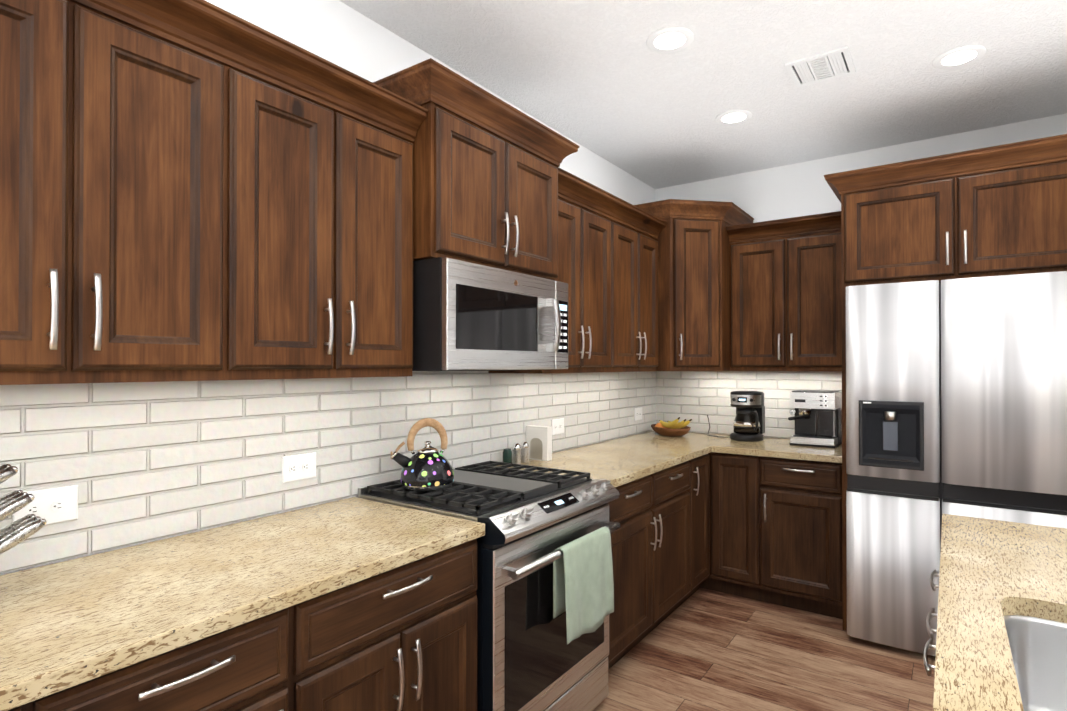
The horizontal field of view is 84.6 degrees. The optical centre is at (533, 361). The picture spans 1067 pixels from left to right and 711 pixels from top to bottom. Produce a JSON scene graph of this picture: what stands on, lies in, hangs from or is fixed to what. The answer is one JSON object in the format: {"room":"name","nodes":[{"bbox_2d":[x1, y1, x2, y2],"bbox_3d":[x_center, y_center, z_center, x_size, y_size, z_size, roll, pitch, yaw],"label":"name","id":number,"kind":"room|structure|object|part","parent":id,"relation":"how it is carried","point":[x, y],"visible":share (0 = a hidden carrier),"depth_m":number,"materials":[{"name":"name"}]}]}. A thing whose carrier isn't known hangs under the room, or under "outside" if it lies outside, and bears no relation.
{"room":"kitchen","nodes":[
{"label":"kitchen","id":0,"kind":"room"},
{"bbox_2d":[0,0,654,574],"bbox_3d":[-1.361,0.043,1.332,0.120,2.740,7.980,0,0,35],"label":"wall","id":1,"kind":"structure","parent":0,"point":[340,34],"depth_m":2.21,"materials":[{"name":"white paint"}]},
{"bbox_2d":[12,485,77,524],"bbox_3d":[-1.193,0.358,1.438,0.008,0.088,0.128,0,0,35],"label":"electrical outlet","id":2,"kind":"object","parent":1,"relation":"attached to","point":[55,505],"visible":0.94,"depth_m":1.45,"materials":[{"name":"white plastic"}]},
{"bbox_2d":[0,0,239,384],"bbox_3d":[-1.091,-0.370,1.312,0.340,0.835,0.642,0,0,35],"label":"upper cabinet","id":3,"kind":"object","parent":1,"relation":"attached to","point":[196,190],"depth_m":1.28,"materials":[{"name":"brown wood"}]},
{"bbox_2d":[282,452,315,482],"bbox_3d":[-0.796,0.362,1.999,0.008,0.088,0.128,0,0,35],"label":"electrical outlet","id":4,"kind":"object","parent":1,"relation":"attached to","point":[298,467],"visible":1,"depth_m":1.99,"materials":[{"name":"white plastic"}]},
{"bbox_2d":[236,44,417,379],"bbox_3d":[-0.720,-0.367,1.836,0.340,0.835,0.640,0,0,35],"label":"upper cabinet","id":5,"kind":"object","parent":1,"relation":"attached to","point":[326,176],"depth_m":1.69,"materials":[{"name":"brown wood"}]},
{"bbox_2d":[0,371,655,573],"bbox_3d":[-0.649,0.263,2.223,0.009,0.479,5.460,0,0,35],"label":"tile backsplash","id":6,"kind":"structure","parent":1,"relation":"attached to","point":[138,462],"depth_m":1.84,"materials":[{"name":"tile"}]},
{"bbox_2d":[380,84,563,281],"bbox_3d":[-0.275,-0.622,2.394,0.423,0.547,0.775,0,0,35],"label":"upper cabinet","id":7,"kind":"object","parent":1,"relation":"attached to","point":[488,192],"depth_m":2.16,"materials":[{"name":"brown wood"}]},
{"bbox_2d":[412,257,567,370],"bbox_3d":[-0.234,-0.153,2.362,0.522,0.379,0.762,0,0,35],"label":"microwave","id":8,"kind":"object","parent":7,"relation":"attached to","point":[468,316],"visible":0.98,"depth_m":2.09,"materials":[{"name":"silver metal"}]},
{"bbox_3d":[0.081,-0.148,2.403,0.056,0.216,0.030,0,0,35],"label":"handle","id":9,"kind":"part","parent":8,"relation":"part of","materials":[{"name":"silver metal"}]},
{"bbox_2d":[488,188,615,373],"bbox_3d":[0.101,-0.369,2.996,0.340,0.855,0.639,0,0,35],"label":"upper cabinet","id":10,"kind":"object","parent":1,"relation":"attached to","point":[589,227],"depth_m":2.96,"materials":[{"name":"brown wood"}]},
{"bbox_2d":[551,418,563,434],"bbox_3d":[0.139,0.371,3.319,0.008,0.088,0.128,0,0,35],"label":"electrical outlet","id":11,"kind":"object","parent":1,"relation":"attached to","point":[557,425],"visible":1,"depth_m":3.31,"materials":[{"name":"white plastic"}]},
{"bbox_2d":[634,407,641,420],"bbox_3d":[0.747,0.376,4.177,0.008,0.088,0.128,0,0,35],"label":"electrical outlet","id":12,"kind":"object","parent":1,"relation":"attached to","point":[637,413],"visible":1,"depth_m":4.17,"materials":[{"name":"white plastic"}]},
{"bbox_2d":[616,212,659,371],"bbox_3d":[0.468,-0.366,3.513,0.340,0.855,0.630,0,0,35],"label":"upper cabinet","id":13,"kind":"object","parent":1,"relation":"attached to","point":[637,245],"depth_m":3.41,"materials":[{"name":"brown wood"}]},
{"bbox_2d":[632,204,747,370],"bbox_3d":[0.986,-0.423,3.973,0.654,0.975,0.717,0,0,35],"label":"upper cabinet","id":14,"kind":"object","parent":1,"relation":"attached to","point":[696,243],"depth_m":3.65,"materials":[{"name":"brown wood"}]},
{"bbox_2d":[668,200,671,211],"bbox_3d":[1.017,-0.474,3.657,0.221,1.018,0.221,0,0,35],"label":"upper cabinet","id":15,"kind":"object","parent":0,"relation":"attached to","point":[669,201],"depth_m":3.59,"materials":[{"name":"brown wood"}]},
{"bbox_2d":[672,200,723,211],"bbox_3d":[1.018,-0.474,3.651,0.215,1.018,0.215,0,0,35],"label":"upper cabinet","id":16,"kind":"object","parent":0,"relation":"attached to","point":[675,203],"depth_m":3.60,"materials":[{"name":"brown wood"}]},
{"bbox_2d":[339,0,1066,188],"bbox_3d":[0.735,-1.387,-0.216,7.100,0.100,8.860,0,0,35],"label":"ceiling","id":17,"kind":"structure","parent":0,"point":[600,78],"depth_m":2.66,"materials":[{"name":"white paint"}]},
{"bbox_2d":[646,27,693,52],"bbox_3d":[0.559,-1.314,2.408,0.192,0.004,0.192,0,0,35],"label":"recessed light","id":18,"kind":"object","parent":17,"relation":"in","point":[669,39],"visible":1,"depth_m":2.40,"materials":[{"name":"white"}]},
{"bbox_2d":[715,110,752,124],"bbox_3d":[1.077,-1.309,3.156,0.192,0.004,0.192,0,0,35],"label":"recessed light","id":19,"kind":"object","parent":17,"relation":"in","point":[732,117],"visible":0.98,"depth_m":3.15,"materials":[{"name":"white"}]},
{"bbox_2d":[785,46,855,86],"bbox_3d":[1.288,-1.314,2.631,0.248,0.010,0.254,0,0,35],"label":"ceiling vent","id":20,"kind":"object","parent":17,"relation":"in","point":[831,64],"visible":1,"depth_m":2.62,"materials":[{"name":"white plastic"}]},
{"bbox_2d":[932,45,986,68],"bbox_3d":[1.842,-1.313,2.541,0.192,0.004,0.192,0,0,35],"label":"recessed light","id":21,"kind":"object","parent":17,"relation":"in","point":[959,56],"visible":0.98,"depth_m":2.54,"materials":[{"name":"white"}]},
{"bbox_2d":[593,588,935,710],"bbox_3d":[0.735,1.452,-0.235,7.100,0.100,8.860,0,0,35],"label":"floor","id":22,"kind":"structure","parent":0,"point":[701,649],"depth_m":2.73,"materials":[{"name":"brown wood"}]},
{"bbox_2d":[7,696,46,710],"bbox_3d":[-1.195,0.972,0.906,0.628,0.876,0.495,0,0,35],"label":"base cabinet","id":23,"kind":"object","parent":22,"relation":"on","point":[40,704],"depth_m":0.94,"materials":[{"name":"brown wood"}]},
{"bbox_2d":[0,497,484,710],"bbox_3d":[-1.057,0.516,1.083,0.636,0.038,2.249,0,0,35],"label":"countertop","id":24,"kind":"structure","parent":23,"relation":"on","point":[64,625],"depth_m":1.32,"materials":[{"name":"stone"}]},
{"bbox_2d":[0,464,46,553],"bbox_3d":[-1.182,0.359,1.162,0.126,0.276,0.330,0,0,35],"label":"knife block","id":25,"kind":"object","parent":24,"relation":"on","point":[15,533],"visible":1,"depth_m":1.24,"materials":[{"name":"silver metal"}]},
{"bbox_2d":[47,601,306,710],"bbox_3d":[-0.919,0.975,1.296,0.628,0.876,0.461,0,0,35],"label":"base cabinet","id":26,"kind":"object","parent":22,"relation":"on","point":[260,664],"depth_m":1.17,"materials":[{"name":"brown wood"}]},
{"bbox_2d":[307,539,476,710],"bbox_3d":[-0.602,0.978,1.744,0.628,0.876,0.637,0,0,35],"label":"base cabinet","id":27,"kind":"object","parent":22,"relation":"on","point":[402,638],"depth_m":1.55,"materials":[{"name":"brown wood"}]},
{"bbox_2d":[358,461,619,710],"bbox_3d":[-0.142,0.944,2.289,0.717,0.951,0.762,0,0,35],"label":"range","id":28,"kind":"object","parent":22,"relation":"on","point":[529,658],"visible":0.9,"depth_m":2.02,"materials":[{"name":"silver metal"}]},
{"bbox_2d":[390,418,453,490],"bbox_3d":[-0.401,0.340,2.192,0.198,0.254,0.213,0,0,35],"label":"kettle","id":29,"kind":"object","parent":28,"relation":"on","point":[427,467],"visible":1,"depth_m":2.15,"materials":[{"name":"black metal"}]},
{"bbox_3d":[-0.489,0.349,2.170,0.070,0.101,0.075,0,0,35],"label":"spout","id":30,"kind":"part","parent":29,"relation":"part of","materials":[{"name":"black plastic"}]},
{"bbox_3d":[-0.397,0.281,2.198,0.104,0.135,0.124,0,0,35],"label":"handle","id":31,"kind":"part","parent":29,"relation":"part of","materials":[{"name":"brown wood"}]},
{"bbox_3d":[-0.145,1.321,2.289,0.588,0.195,0.756,0,0,35],"label":"drawer","id":32,"kind":"part","parent":28,"relation":"part of","materials":[{"name":"silver metal"}]},
{"bbox_3d":[0.079,0.901,2.133,0.046,0.623,0.756,0,0,35],"label":"door","id":33,"kind":"part","parent":28,"relation":"part of","materials":[{"name":"silver"}]},
{"bbox_3d":[0.124,0.663,2.103,0.066,0.028,0.692,0,0,35],"label":"handle","id":34,"kind":"part","parent":28,"relation":"part of","materials":[{"name":"silver metal"}]},
{"bbox_2d":[553,526,613,643],"bbox_3d":[0.189,0.814,2.145,0.064,0.342,0.336,0,0,35],"label":"towel","id":35,"kind":"object","parent":28,"relation":"hanging from","point":[583,590],"visible":0.98,"depth_m":2.10,"materials":[{"name":"green fabric"}]},
{"bbox_2d":[607,458,694,669],"bbox_3d":[0.333,0.987,3.065,0.628,0.876,1.035,0,0,35],"label":"base cabinet","id":36,"kind":"object","parent":22,"relation":"on","point":[653,546],"depth_m":2.86,"materials":[{"name":"brown wood"}]},
{"bbox_2d":[498,431,841,486],"bbox_3d":[0.903,0.530,3.242,1.340,0.038,1.978,0,0,35],"label":"countertop","id":37,"kind":"structure","parent":36,"relation":"on","point":[617,462],"depth_m":3.29,"materials":[{"name":"stone"}]},
{"bbox_2d":[503,449,511,462],"bbox_3d":[-0.127,0.467,2.838,0.046,0.082,0.046,0,0,35],"label":"spice jar","id":38,"kind":"object","parent":37,"relation":"on","point":[507,455],"visible":0.77,"depth_m":2.82,"materials":[{"name":"green glass"}]},
{"bbox_2d":[512,443,520,463],"bbox_3d":[-0.083,0.456,2.894,0.045,0.105,0.045,0,0,35],"label":"salt shaker","id":39,"kind":"object","parent":37,"relation":"on","point":[516,453],"visible":0.9,"depth_m":2.88,"materials":[{"name":"silver metal"}]},
{"bbox_2d":[520,441,528,462],"bbox_3d":[-0.045,0.456,2.949,0.045,0.105,0.045,0,0,35],"label":"pepper shaker","id":40,"kind":"object","parent":37,"relation":"on","point":[524,451],"visible":0.85,"depth_m":2.93,"materials":[{"name":"silver metal"}]},
{"bbox_2d":[526,425,551,460],"bbox_3d":[0.027,0.423,3.043,0.136,0.171,0.044,0,0,35],"label":"napkin holder","id":41,"kind":"object","parent":37,"relation":"on","point":[539,439],"visible":0.92,"depth_m":3.02,"materials":[{"name":"white ceramic"}]},
{"bbox_2d":[651,417,691,436],"bbox_3d":[0.955,0.445,4.083,0.322,0.141,0.275,0,0,35],"label":"fruit bowl","id":42,"kind":"object","parent":37,"relation":"on","point":[674,428],"visible":1,"depth_m":3.99,"materials":[{"name":"brown wood"}]},
{"bbox_2d":[707,391,764,441],"bbox_3d":[1.333,0.356,3.955,0.437,0.318,0.317,0,0,35],"label":"coffee maker","id":43,"kind":"object","parent":37,"relation":"on","point":[749,423],"visible":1,"depth_m":3.78,"materials":[{"name":"black plastic"}]},
{"bbox_3d":[1.284,0.449,4.060,0.236,0.130,0.202,0,0,35],"label":"cord","id":44,"kind":"part","parent":43,"relation":"part of","materials":[{"name":"black plastic"}]},
{"bbox_3d":[1.361,0.250,3.798,0.198,0.064,0.080,0,0,35],"label":"panel","id":45,"kind":"part","parent":43,"relation":"part of","materials":[{"name":"silver metal"}]},
{"bbox_2d":[788,390,840,447],"bbox_3d":[1.720,0.348,3.593,0.252,0.328,0.325,0,0,35],"label":"espresso machine","id":46,"kind":"object","parent":37,"relation":"on","point":[817,416],"visible":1,"depth_m":3.54,"materials":[{"name":"silver plastic"}]},
{"bbox_3d":[1.756,0.370,3.532,0.102,0.164,0.108,0,0,35],"label":"tank","id":47,"kind":"part","parent":46,"relation":"part of","materials":[{"name":"clear plastic"}]},
{"bbox_2d":[695,453,710,591],"bbox_3d":[0.725,0.990,3.618,0.628,0.876,0.320,0,0,35],"label":"base cabinet","id":48,"kind":"object","parent":22,"relation":"on","point":[702,463],"depth_m":3.50,"materials":[{"name":"brown wood"}]},
{"bbox_2d":[711,452,758,600],"bbox_3d":[1.364,0.991,3.751,0.305,0.876,0.628,0,0,35],"label":"base cabinet","id":49,"kind":"object","parent":22,"relation":"on","point":[758,528],"depth_m":3.50,"materials":[{"name":"brown wood"}]},
{"bbox_2d":[759,456,842,618],"bbox_3d":[1.667,0.990,3.536,0.438,0.876,0.628,0,0,35],"label":"base cabinet","id":50,"kind":"object","parent":22,"relation":"on","point":[800,501],"depth_m":3.29,"materials":[{"name":"brown wood"}]},
{"bbox_2d":[923,570,938,675],"bbox_3d":[1.077,0.972,0.880,0.828,0.875,1.970,0,0,35],"label":"kitchen island","id":51,"kind":"object","parent":22,"relation":"on","point":[929,645],"depth_m":1.34,"materials":[{"name":"metal"}]},
{"bbox_2d":[933,514,1066,710],"bbox_3d":[1.210,0.514,0.789,1.099,0.038,2.030,0,0,35],"label":"island countertop","id":52,"kind":"structure","parent":51,"relation":"on","point":[988,567],"depth_m":1.23,"materials":[{"name":"beige stone"}]},
{"bbox_2d":[1011,606,1066,710],"bbox_3d":[0.953,0.637,0.823,0.454,0.232,0.794,0,0,35],"label":"sink","id":53,"kind":"object","parent":52,"relation":"in","point":[1043,637],"depth_m":1.21,"materials":[{"name":"silver metal"}]},
{"bbox_2d":[846,271,1066,655],"bbox_3d":[2.168,0.520,3.003,0.920,1.808,0.829,0,0,35],"label":"refrigerator","id":54,"kind":"object","parent":22,"relation":"on","point":[956,396],"visible":0.88,"depth_m":2.76,"materials":[{"name":"grey metal"}]},
{"bbox_2d":[655,113,1066,438],"bbox_3d":[3.245,0.053,2.886,5.600,2.740,0.120,0,0,35],"label":"wall","id":55,"kind":"structure","parent":0,"point":[790,191],"depth_m":3.82,"materials":[{"name":"white paint"}]},
{"bbox_2d":[656,371,841,441],"bbox_3d":[1.485,0.275,4.051,1.320,0.479,0.009,0,0,35],"label":"tile backsplash","id":56,"kind":"structure","parent":55,"relation":"attached to","point":[694,395],"depth_m":4.14,"materials":[{"name":"tile"}]},
{"bbox_2d":[732,224,845,375],"bbox_3d":[1.646,-0.364,3.737,0.694,0.855,0.340,0,0,35],"label":"upper cabinet","id":57,"kind":"object","parent":55,"relation":"attached to","point":[788,312],"depth_m":3.59,"materials":[{"name":"brown wood"}]},
{"bbox_2d":[836,148,1066,295],"bbox_3d":[2.234,-0.654,3.106,0.993,0.525,0.693,0,0,35],"label":"upper cabinet","id":58,"kind":"object","parent":55,"relation":"attached to","point":[993,217],"depth_m":2.83,"materials":[{"name":"brown wood"}]}
]}

